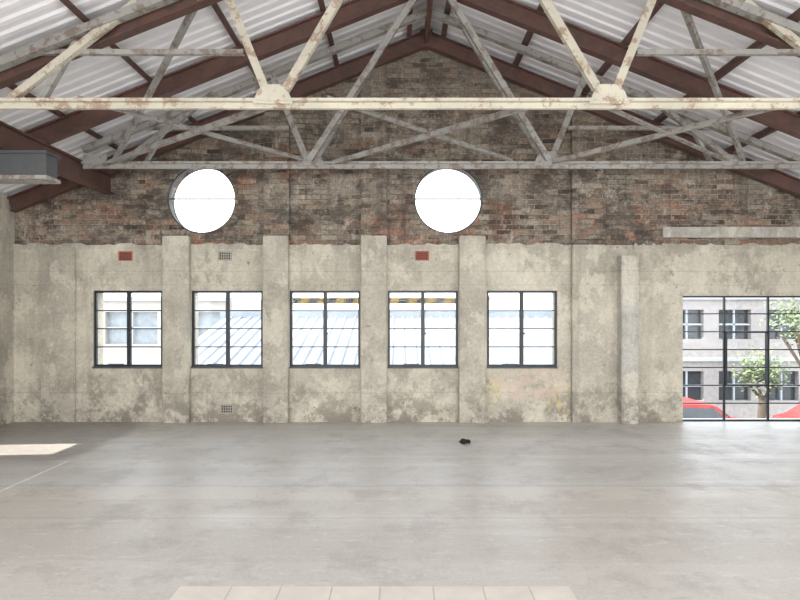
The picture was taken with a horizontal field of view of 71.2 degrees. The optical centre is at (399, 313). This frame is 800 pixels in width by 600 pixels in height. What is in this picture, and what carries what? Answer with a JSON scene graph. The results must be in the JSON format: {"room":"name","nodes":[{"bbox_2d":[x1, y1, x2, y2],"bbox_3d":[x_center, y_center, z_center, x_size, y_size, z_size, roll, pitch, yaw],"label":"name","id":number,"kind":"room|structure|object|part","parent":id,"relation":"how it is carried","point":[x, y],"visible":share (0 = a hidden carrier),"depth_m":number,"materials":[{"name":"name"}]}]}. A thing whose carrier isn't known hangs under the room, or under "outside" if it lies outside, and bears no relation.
{"room":"empty warehouse","nodes":[
{"label":"empty warehouse","id":0,"kind":"room"},
{"bbox_2d":[0,193,14,425],"bbox_3d":[-6.090,-0.072,1.450,0.300,3.464,14.900,0,0,0],"label":"wall","id":1,"kind":"structure","parent":0,"point":[7,218],"depth_m":8.44,"materials":[{"name":"concrete"}]},
{"bbox_2d":[0,150,60,183],"bbox_3d":[-4.890,-1.665,6.200,2.100,0.390,0.260,0,0,0],"label":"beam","id":2,"kind":"structure","parent":1,"relation":"attached to","point":[16,166],"depth_m":6.10,"materials":[{"name":"grey metal"}]},
{"bbox_2d":[0,418,799,599],"bbox_3d":[0.630,1.785,1.300,13.740,0.250,15.200,0,0,0],"label":"floor","id":3,"kind":"structure","parent":0,"point":[685,510],"depth_m":4.77,"materials":[{"name":"concrete"}]},
{"bbox_2d":[0,461,68,491],"bbox_3d":[-3.745,1.658,5.450,0.030,0.004,1.700,0,0,0],"label":"strip","id":4,"kind":"object","parent":3,"relation":"on","point":[65,461],"visible":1,"depth_m":5.70,"materials":[{"name":"white paint"}]},
{"bbox_2d":[170,586,576,599],"bbox_3d":[-0.155,1.658,3.175,2.362,0.004,0.450,0,0,0],"label":"tile strip","id":5,"kind":"object","parent":3,"relation":"on","point":[184,592],"visible":1,"depth_m":3.33,"materials":[{"name":"white tile"}]},
{"bbox_2d":[459,438,469,443],"bbox_3d":[0.831,1.633,7.190,0.148,0.054,0.146,0,0,0],"label":"lump","id":6,"kind":"object","parent":3,"relation":"on","point":[462,441],"visible":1,"depth_m":7.15,"materials":[{"name":"black"}]},
{"bbox_2d":[0,0,799,195],"bbox_3d":[0.630,-2.949,1.288,13.840,2.878,15.175,0,0,0],"label":"ceiling","id":7,"kind":"structure","parent":0,"point":[23,23],"depth_m":6.81,"materials":[{"name":"white metal"}]},
{"bbox_2d":[0,0,799,88],"bbox_3d":[0.630,-2.833,5.620,13.182,2.934,0.120,0,0,0],"label":"rafter","id":8,"kind":"object","parent":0,"point":[701,9],"depth_m":5.61,"materials":[{"name":"brown metal"}]},
{"bbox_2d":[0,0,799,109],"bbox_3d":[0.748,-3.121,5.505,10.305,2.212,0.160,0,0,0],"label":"roof truss","id":9,"kind":"object","parent":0,"point":[269,96],"depth_m":5.48,"materials":[{"name":"beige metal"}]},
{"bbox_2d":[8,0,799,152],"bbox_3d":[0.450,-3.093,1.290,11.770,2.331,14.580,0,0,0],"label":"purlins","id":10,"kind":"structure","parent":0,"point":[795,16],"depth_m":6.83,"materials":[{"name":"brown metal"}]},
{"bbox_2d":[0,121,114,194],"bbox_3d":[-4.460,-1.980,1.300,0.140,0.290,14.600,0,0,0],"label":"steel i-beam","id":11,"kind":"structure","parent":10,"relation":"attached to","point":[69,167],"depth_m":7.39,"materials":[{"name":"brown metal"}]},
{"bbox_2d":[425,0,432,43],"bbox_3d":[0.400,-4.180,1.290,0.060,0.200,14.580,0,0,0],"label":"ridge beam","id":12,"kind":"structure","parent":10,"relation":"attached to","point":[429,2],"depth_m":7.81,"materials":[{"name":"red metal"}]},
{"bbox_2d":[78,0,798,163],"bbox_3d":[0.336,-3.076,6.630,8.785,2.008,2.303,0,0,0],"label":"truss bracing","id":13,"kind":"object","parent":10,"relation":"attached to","point":[726,118],"visible":0.88,"depth_m":6.84,"materials":[{"name":"grey metal"}]},
{"bbox_2d":[14,50,799,423],"bbox_3d":[0.630,-1.340,8.650,13.140,6.000,0.500,0,0,0],"label":"wall","id":14,"kind":"structure","parent":0,"point":[620,306],"depth_m":8.60,"materials":[{"name":"concrete"}]},
{"bbox_2d":[118,251,131,260],"bbox_3d":[-4.220,-0.890,8.594,0.210,0.145,0.012,0,0,0],"label":"air vent","id":15,"kind":"object","parent":14,"relation":"in","point":[122,255],"visible":1,"depth_m":8.59,"materials":[{"name":"metal"}]},
{"bbox_2d":[92,367,161,367],"bbox_3d":[-4.188,0.823,8.645,1.065,0.024,0.150,0,0,0],"label":"sill","id":16,"kind":"structure","parent":14,"relation":"attached to","point":[92,367],"depth_m":8.57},
{"bbox_2d":[94,291,161,366],"bbox_3d":[-4.188,0.228,8.637,1.065,1.175,0.095,0,0,0],"label":"frame","id":17,"kind":"object","parent":14,"relation":"attached to","point":[129,310],"visible":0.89,"depth_m":8.63,"materials":[{"name":"metal"}]},
{"bbox_2d":[159,157,242,240],"bbox_3d":[-3.060,-1.770,8.627,1.290,1.290,0.046,0,0,0],"label":"brick surround","id":18,"kind":"object","parent":14,"relation":"attached to","point":[162,197],"visible":0.86,"depth_m":8.61,"materials":[{"name":"brown brick"}]},
{"bbox_2d":[168,169,235,233],"bbox_3d":[-3.060,-1.770,8.670,1.070,1.070,0.060,0,0,0],"label":"frame","id":19,"kind":"object","parent":14,"relation":"attached to","point":[185,170],"visible":0.77,"depth_m":8.65,"materials":[{"name":"grey metal"}]},
{"bbox_2d":[218,251,231,260],"bbox_3d":[-2.690,-0.895,8.594,0.210,0.145,0.012,0,0,0],"label":"air vent","id":20,"kind":"object","parent":14,"relation":"in","point":[222,255],"visible":1,"depth_m":8.59,"materials":[{"name":"beige metal"}]},
{"bbox_2d":[220,404,233,413],"bbox_3d":[-2.660,1.460,8.594,0.210,0.145,0.012,0,0,0],"label":"air vent","id":21,"kind":"object","parent":14,"relation":"in","point":[224,408],"visible":1,"depth_m":8.59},
{"bbox_2d":[191,367,262,367],"bbox_3d":[-2.660,0.823,8.645,1.100,0.024,0.150,0,0,0],"label":"sill","id":22,"kind":"structure","parent":14,"relation":"attached to","point":[191,367],"depth_m":8.57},
{"bbox_2d":[192,291,262,366],"bbox_3d":[-2.660,0.228,8.637,1.100,1.175,0.095,0,0,0],"label":"frame","id":23,"kind":"object","parent":14,"relation":"attached to","point":[227,310],"visible":0.98,"depth_m":8.63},
{"bbox_2d":[289,367,359,367],"bbox_3d":[-1.155,0.823,8.645,1.090,0.024,0.150,0,0,0],"label":"sill","id":24,"kind":"structure","parent":14,"relation":"attached to","point":[289,367],"depth_m":8.57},
{"bbox_2d":[290,291,359,366],"bbox_3d":[-1.155,0.228,8.637,1.090,1.175,0.095,0,0,0],"label":"frame","id":25,"kind":"object","parent":14,"relation":"attached to","point":[325,333],"visible":1,"depth_m":8.63,"materials":[{"name":"metal"}]},
{"bbox_2d":[7,29,799,212],"bbox_3d":[0.630,-2.833,8.500,13.182,2.934,0.120,0,0,0],"label":"rafter","id":26,"kind":"object","parent":14,"relation":"attached to","point":[447,47],"depth_m":8.49,"materials":[{"name":"brown metal"}]},
{"bbox_2d":[13,243,799,248],"bbox_3d":[0.625,-1.047,8.590,13.130,0.095,0.020,0,0,0],"label":"trim","id":27,"kind":"structure","parent":14,"relation":"attached to","point":[30,245],"depth_m":8.58,"materials":[{"name":"concrete"}]},
{"bbox_2d":[415,251,428,260],"bbox_3d":[0.340,-0.895,8.594,0.210,0.145,0.012,0,0,0],"label":"air vent","id":28,"kind":"object","parent":14,"relation":"in","point":[419,255],"visible":1,"depth_m":8.59,"materials":[{"name":"metal"}]},
{"bbox_2d":[388,367,457,367],"bbox_3d":[0.352,0.823,8.645,1.085,0.024,0.150,0,0,0],"label":"sill","id":29,"kind":"structure","parent":14,"relation":"attached to","point":[388,367],"depth_m":8.57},
{"bbox_2d":[388,291,457,366],"bbox_3d":[0.352,0.228,8.637,1.085,1.175,0.095,0,0,0],"label":"frame","id":30,"kind":"object","parent":14,"relation":"attached to","point":[423,333],"visible":1,"depth_m":8.63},
{"bbox_2d":[407,157,489,240],"bbox_3d":[0.746,-1.770,8.627,1.290,1.290,0.046,0,0,0],"label":"brick surround","id":31,"kind":"object","parent":14,"relation":"attached to","point":[410,197],"visible":0.88,"depth_m":8.61,"materials":[{"name":"brown brick"}]},
{"bbox_2d":[414,169,482,233],"bbox_3d":[0.746,-1.770,8.670,1.070,1.070,0.060,0,0,0],"label":"frame","id":32,"kind":"object","parent":14,"relation":"attached to","point":[463,170],"visible":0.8,"depth_m":8.64,"materials":[{"name":"grey metal"}]},
{"bbox_2d":[487,291,556,366],"bbox_3d":[1.877,0.228,8.637,1.085,1.175,0.095,0,0,0],"label":"frame","id":33,"kind":"object","parent":14,"relation":"attached to","point":[521,310],"visible":0.99,"depth_m":8.63,"materials":[{"name":"metal"}]},
{"bbox_2d":[487,367,557,367],"bbox_3d":[1.877,0.823,8.645,1.085,0.024,0.150,0,0,0],"label":"sill","id":34,"kind":"structure","parent":14,"relation":"attached to","point":[487,367],"depth_m":8.57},
{"bbox_2d":[661,227,799,237],"bbox_3d":[5.605,-1.250,8.570,3.170,0.160,0.060,0,0,0],"label":"trim","id":35,"kind":"structure","parent":14,"relation":"attached to","point":[666,232],"depth_m":8.54,"materials":[{"name":"grey concrete"}]},
{"bbox_2d":[683,296,799,420],"bbox_3d":[5.365,0.690,8.675,2.030,1.940,0.070,0,0,0],"label":"frame","id":36,"kind":"object","parent":14,"relation":"attached to","point":[767,349],"visible":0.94,"depth_m":8.67,"materials":[{"name":"metal"}]},
{"bbox_2d":[23,0,799,144],"bbox_3d":[0.630,-2.833,7.000,13.182,2.934,0.120,0,0,0],"label":"rafter","id":37,"kind":"object","parent":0,"point":[513,12],"depth_m":6.99,"materials":[{"name":"brown metal"}]},
{"bbox_2d":[81,8,799,168],"bbox_3d":[0.748,-3.121,7.765,10.305,2.212,0.160,0,0,0],"label":"roof truss","id":38,"kind":"object","parent":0,"point":[91,161],"depth_m":7.73,"materials":[{"name":"beige metal"}]},
{"label":"outside","id":39,"kind":"structure","parent":0,"visible":0},
{"bbox_3d":[0.000,3.860,39.455,120.000,0.200,61.090,0,0,0],"label":"ground","id":40,"kind":"structure","parent":39,"visible":0},
{"bbox_2d":[103,297,260,363],"bbox_3d":[-10.750,1.610,21.000,10.500,4.300,6.000,0,0,0],"label":"facade","id":41,"kind":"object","parent":40,"relation":"on","point":[111,355],"visible":0.14,"depth_m":18.00,"materials":[{"name":"white paint"}]},
{"bbox_2d":[103,297,225,343],"bbox_3d":[-10.750,1.288,17.990,10.500,3.655,0.220,0,0,0],"label":"trim","id":42,"kind":"structure","parent":41,"relation":"attached to","point":[104,298],"depth_m":17.88,"materials":[{"name":"white paint"}]},
{"bbox_2d":[108,312,221,343],"bbox_3d":[-10.750,1.610,18.220,10.500,4.300,0.040,0,0,0],"label":"glazing","id":43,"kind":"object","parent":41,"relation":"attached to","point":[115,319],"visible":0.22,"depth_m":18.20,"materials":[{"name":"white glass"}]},
{"bbox_2d":[198,311,551,363],"bbox_3d":[0.060,1.835,13.990,10.720,3.850,5.220,0,0,0],"label":"building roof","id":44,"kind":"object","parent":40,"relation":"on","point":[238,319],"visible":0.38,"depth_m":14.25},
{"bbox_2d":[293,298,490,303],"bbox_3d":[-0.250,1.725,9.345,3.540,4.070,0.090,0,0,0],"label":"barrier","id":45,"kind":"object","parent":40,"relation":"on","point":[295,300],"visible":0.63,"depth_m":9.30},
{"bbox_2d":[683,397,736,417],"bbox_3d":[7.587,3.036,15.200,4.307,1.448,1.700,0,0,0],"label":"car","id":46,"kind":"object","parent":40,"relation":"on","point":[689,410],"visible":0.07,"depth_m":14.39,"materials":[{"name":"red paint"}]},
{"bbox_3d":[7.350,2.590,15.200,2.400,0.400,1.620,0,0,0],"label":"glass","id":47,"kind":"part","parent":46,"relation":"part of","materials":[{"name":"glass"}]},
{"bbox_2d":[683,299,799,417],"bbox_3d":[12.050,1.560,23.000,5.100,4.400,6.000,0,0,0],"label":"facade","id":48,"kind":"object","parent":40,"relation":"on","point":[709,340],"visible":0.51,"depth_m":20.00,"materials":[{"name":"white paint"}]},
{"bbox_2d":[683,310,794,399],"bbox_3d":[12.050,1.560,20.220,5.100,4.400,0.040,0,0,0],"label":"glazing","id":49,"kind":"object","parent":48,"relation":"attached to","point":[694,377],"visible":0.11,"depth_m":20.20,"materials":[{"name":"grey glass"}]},
{"bbox_2d":[683,298,799,399],"bbox_3d":[12.050,1.230,19.990,5.100,3.740,0.220,0,0,0],"label":"trim","id":50,"kind":"structure","parent":48,"relation":"attached to","point":[686,324],"depth_m":20.05,"materials":[{"name":"white paint"}]},
{"bbox_2d":[728,344,793,417],"bbox_3d":[11.609,2.371,17.958,1.865,2.800,1.643,0,0,0],"label":"street tree","id":51,"kind":"object","parent":40,"relation":"on","point":[760,372],"visible":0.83,"depth_m":17.89,"materials":[{"name":"green plant"}]},
{"bbox_2d":[759,298,799,366],"bbox_3d":[12.891,1.311,17.964,2.444,4.910,2.350,0,0,0],"label":"street tree","id":52,"kind":"object","parent":40,"relation":"on","point":[793,319],"visible":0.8,"depth_m":18.07,"materials":[{"name":"green plant"}]},
{"bbox_2d":[772,404,799,417],"bbox_3d":[12.586,3.036,15.000,4.307,1.448,1.700,0,0,0],"label":"car","id":53,"kind":"object","parent":40,"relation":"on","point":[794,412],"visible":0.3,"depth_m":15.54,"materials":[{"name":"red paint"}]}
]}

